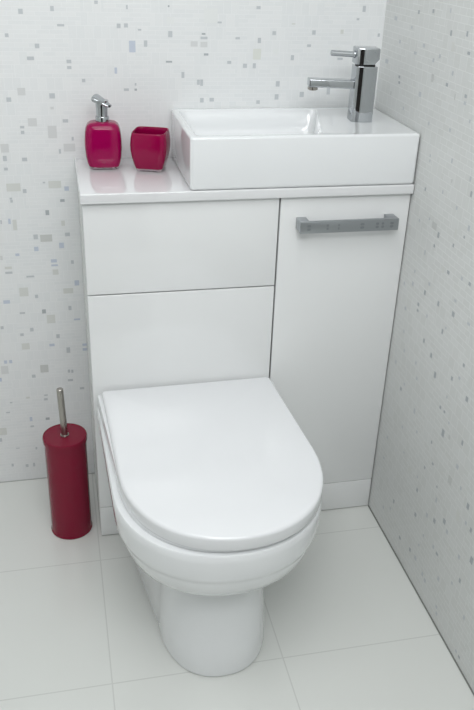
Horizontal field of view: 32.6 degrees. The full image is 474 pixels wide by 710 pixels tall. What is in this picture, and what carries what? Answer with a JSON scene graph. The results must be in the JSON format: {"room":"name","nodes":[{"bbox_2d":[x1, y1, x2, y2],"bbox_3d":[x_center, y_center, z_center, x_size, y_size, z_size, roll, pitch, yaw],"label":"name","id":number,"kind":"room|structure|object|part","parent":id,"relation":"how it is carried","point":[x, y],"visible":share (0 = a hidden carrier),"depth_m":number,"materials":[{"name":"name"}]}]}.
{"room":"bathroom","nodes":[
{"label":"bathroom","id":0,"kind":"room"},
{"bbox_2d":[0,0,386,481],"bbox_3d":[-0.483,-0.754,1.627,1.834,2.400,0.100,-4,29,-12],"label":"wall","id":1,"kind":"structure","parent":0,"point":[150,59],"depth_m":1.76,"materials":[{"name":"tile"}]},
{"bbox_2d":[0,473,93,482],"bbox_3d":[-0.895,0.354,2.069,1.050,0.002,0.002,-4,29,-12],"label":"trim","id":2,"kind":"structure","parent":1,"relation":"attached to","point":[88,473],"depth_m":2.14,"materials":[{"name":"grey tile"}]},
{"bbox_2d":[0,473,473,709],"bbox_3d":[-0.354,0.837,1.313,1.934,0.100,2.180,-4,29,-12],"label":"floor","id":3,"kind":"structure","parent":0,"point":[346,628],"depth_m":1.70,"materials":[{"name":"white tile"}]},
{"bbox_2d":[42,387,91,539],"bbox_3d":[-0.398,0.247,1.890,0.101,0.392,0.101,-4,29,-12],"label":"toilet brush","id":4,"kind":"object","parent":3,"relation":"on","point":[65,446],"visible":1,"depth_m":1.87,"materials":[{"name":"red plastic"}]},
{"bbox_3d":[-0.393,0.130,1.827,0.020,0.125,0.020,-4,29,-12],"label":"handle","id":5,"kind":"part","parent":4,"relation":"part of","materials":[{"name":"silver metal"}]},
{"bbox_2d":[77,185,278,534],"bbox_3d":[-0.147,-0.002,1.909,0.397,0.829,0.258,-4,29,-12],"label":"cabinet","id":6,"kind":"object","parent":3,"relation":"on","point":[179,292],"visible":0.59,"depth_m":1.70,"materials":[{"name":"white"}]},
{"bbox_3d":[-0.335,0.007,1.879,0.016,0.829,0.239,-4,29,-12],"label":"panel","id":7,"kind":"part","parent":6,"relation":"part of","materials":[{"name":"white"}]},
{"bbox_3d":[-0.124,0.103,1.832,0.395,0.545,0.018,-4,29,-12],"label":"panel","id":8,"kind":"part","parent":6,"relation":"part of","materials":[{"name":"white"}]},
{"bbox_3d":[-0.112,-0.225,1.657,0.395,0.192,0.018,-4,29,-12],"label":"panel","id":9,"kind":"part","parent":6,"relation":"part of","materials":[{"name":"white"}]},
{"bbox_2d":[74,157,413,204],"bbox_3d":[0.006,-0.384,1.733,0.685,0.020,0.269,-4,29,-12],"label":"countertop","id":10,"kind":"structure","parent":6,"relation":"on","point":[124,184],"depth_m":1.63,"materials":[{"name":"white"}]},
{"bbox_2d":[84,94,121,169],"bbox_3d":[-0.280,-0.466,1.688,0.078,0.148,0.064,-4,29,-12],"label":"soap dispenser","id":11,"kind":"object","parent":10,"relation":"on","point":[103,140],"visible":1,"depth_m":1.67,"materials":[{"name":"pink plastic"}]},
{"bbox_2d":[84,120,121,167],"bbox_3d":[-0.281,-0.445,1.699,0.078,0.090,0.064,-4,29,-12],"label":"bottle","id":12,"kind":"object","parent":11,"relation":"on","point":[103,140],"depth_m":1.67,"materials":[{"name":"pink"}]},
{"bbox_2d":[130,126,169,171],"bbox_3d":[-0.182,-0.432,1.703,0.077,0.080,0.077,5,28,5],"label":"tumbler","id":13,"kind":"object","parent":10,"relation":"on","point":[149,146],"visible":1,"depth_m":1.67,"materials":[{"name":"pink plastic"}]},
{"bbox_2d":[171,107,419,189],"bbox_3d":[0.112,-0.447,1.725,0.471,0.103,0.268,-4,29,-12],"label":"basin","id":14,"kind":"object","parent":10,"relation":"in","point":[213,148],"visible":0.98,"depth_m":1.63,"materials":[{"name":"white ceramic"}]},
{"bbox_2d":[307,46,380,122],"bbox_3d":[0.217,-0.564,1.687,0.142,0.148,0.043,-1,28,-6],"label":"mixer tap","id":15,"kind":"object","parent":14,"relation":"on","point":[362,83],"visible":1,"depth_m":1.67,"materials":[{"name":"silver metal"}]},
{"bbox_3d":[0.195,-0.566,1.683,0.096,0.019,0.026,-1,28,-6],"label":"spout","id":16,"kind":"part","parent":15,"relation":"part of","materials":[{"name":"silver metal"}]},
{"bbox_3d":[0.217,-0.617,1.658,0.052,0.015,0.015,-1,28,-6],"label":"lever","id":17,"kind":"part","parent":15,"relation":"part of","materials":[{"name":"silver metal"}]},
{"bbox_2d":[97,377,323,676],"bbox_3d":[-0.060,0.363,1.670,0.408,0.416,0.526,-4,29,-12],"label":"toilet","id":18,"kind":"object","parent":3,"relation":"on","point":[216,488],"visible":1,"depth_m":1.53,"materials":[{"name":"white ceramic"}]},
{"bbox_3d":[-0.055,0.201,1.587,0.401,0.029,0.516,-4,29,-12],"label":"seat","id":19,"kind":"part","parent":18,"relation":"part of","materials":[{"name":"white plastic"}]},
{"bbox_3d":[-0.047,0.194,1.581,0.395,0.033,0.525,-4,29,-12],"label":"lid","id":20,"kind":"part","parent":18,"relation":"part of","materials":[{"name":"white plastic"}]},
{"bbox_2d":[269,194,410,509],"bbox_3d":[0.191,-0.018,1.963,0.284,0.829,0.292,-4,29,-12],"label":"vanity unit","id":21,"kind":"object","parent":3,"relation":"on","point":[338,264],"visible":0.74,"depth_m":1.81,"materials":[{"name":"white"}]},
{"bbox_3d":[0.230,-0.273,1.684,0.214,0.025,0.035,-4,29,-12],"label":"handle","id":22,"kind":"part","parent":21,"relation":"part of","materials":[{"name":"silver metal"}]},
{"bbox_2d":[368,0,473,691],"bbox_3d":[0.594,-0.306,0.866,0.100,2.400,2.080,-4,29,-12],"label":"wall","id":23,"kind":"structure","parent":0,"point":[421,494],"depth_m":1.64,"materials":[{"name":"tile"}]},
{"bbox_2d":[368,505,473,694],"bbox_3d":[0.532,0.815,1.309,0.003,0.002,1.820,-4,29,-12],"label":"trim","id":24,"kind":"structure","parent":23,"relation":"attached to","point":[368,505],"depth_m":1.78,"materials":[{"name":"grey"}]}
]}

